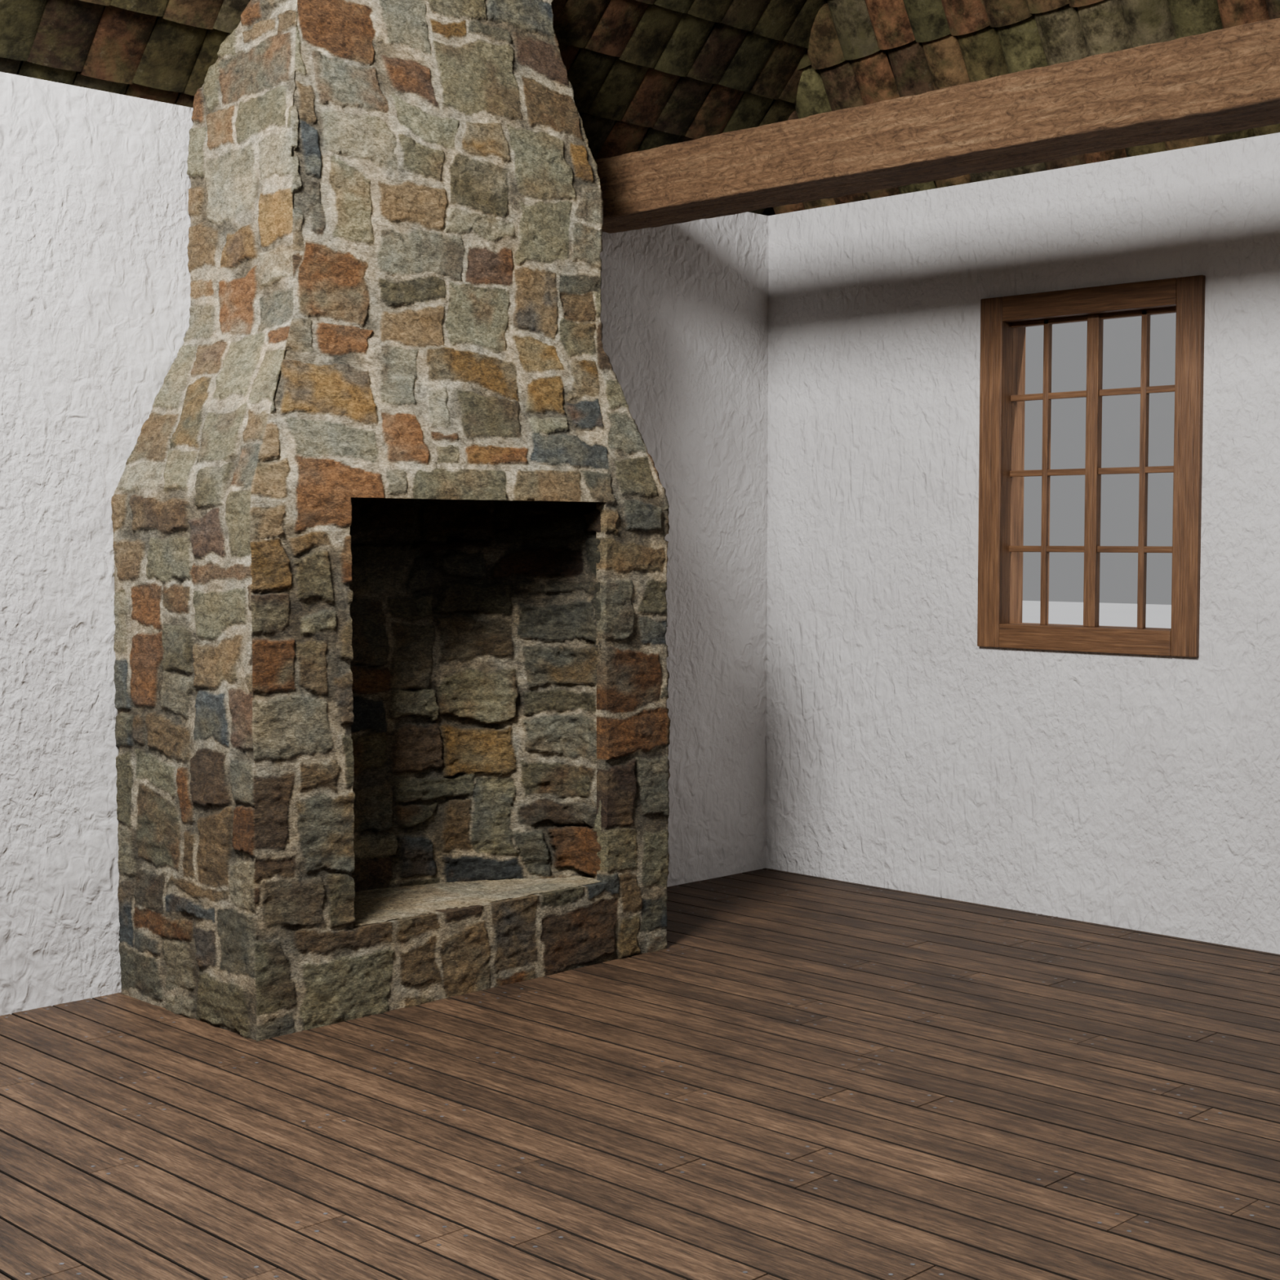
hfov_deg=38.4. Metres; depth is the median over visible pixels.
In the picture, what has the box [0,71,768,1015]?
wall
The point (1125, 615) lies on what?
ground
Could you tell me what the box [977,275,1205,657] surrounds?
window
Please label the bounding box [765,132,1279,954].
wall
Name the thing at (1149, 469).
bar
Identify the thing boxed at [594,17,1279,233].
ceiling beam
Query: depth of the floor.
4.81 m
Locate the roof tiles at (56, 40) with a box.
[0,0,827,214]
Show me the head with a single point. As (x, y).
(1160, 293)
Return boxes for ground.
[1022,600,1171,628]
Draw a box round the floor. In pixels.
[0,867,1279,1279]
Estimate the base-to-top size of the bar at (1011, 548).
0.025 m
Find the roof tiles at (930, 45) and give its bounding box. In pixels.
[773,0,1279,214]
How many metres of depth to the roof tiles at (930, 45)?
7.04 m
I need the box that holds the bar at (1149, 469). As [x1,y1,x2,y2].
[1009,466,1173,476]
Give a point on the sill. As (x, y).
(1053, 637)
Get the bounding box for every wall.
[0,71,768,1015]
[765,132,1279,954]
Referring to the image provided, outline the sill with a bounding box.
[999,622,1171,656]
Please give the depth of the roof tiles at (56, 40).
6.96 m
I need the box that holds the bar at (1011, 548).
[1008,545,1172,552]
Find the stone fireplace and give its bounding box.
[111,0,670,1041]
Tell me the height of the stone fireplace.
3.900 m
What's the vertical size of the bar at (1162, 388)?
0.025 m
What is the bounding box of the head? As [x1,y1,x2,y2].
[1002,277,1176,322]
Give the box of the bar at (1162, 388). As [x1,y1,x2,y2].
[1010,384,1174,401]

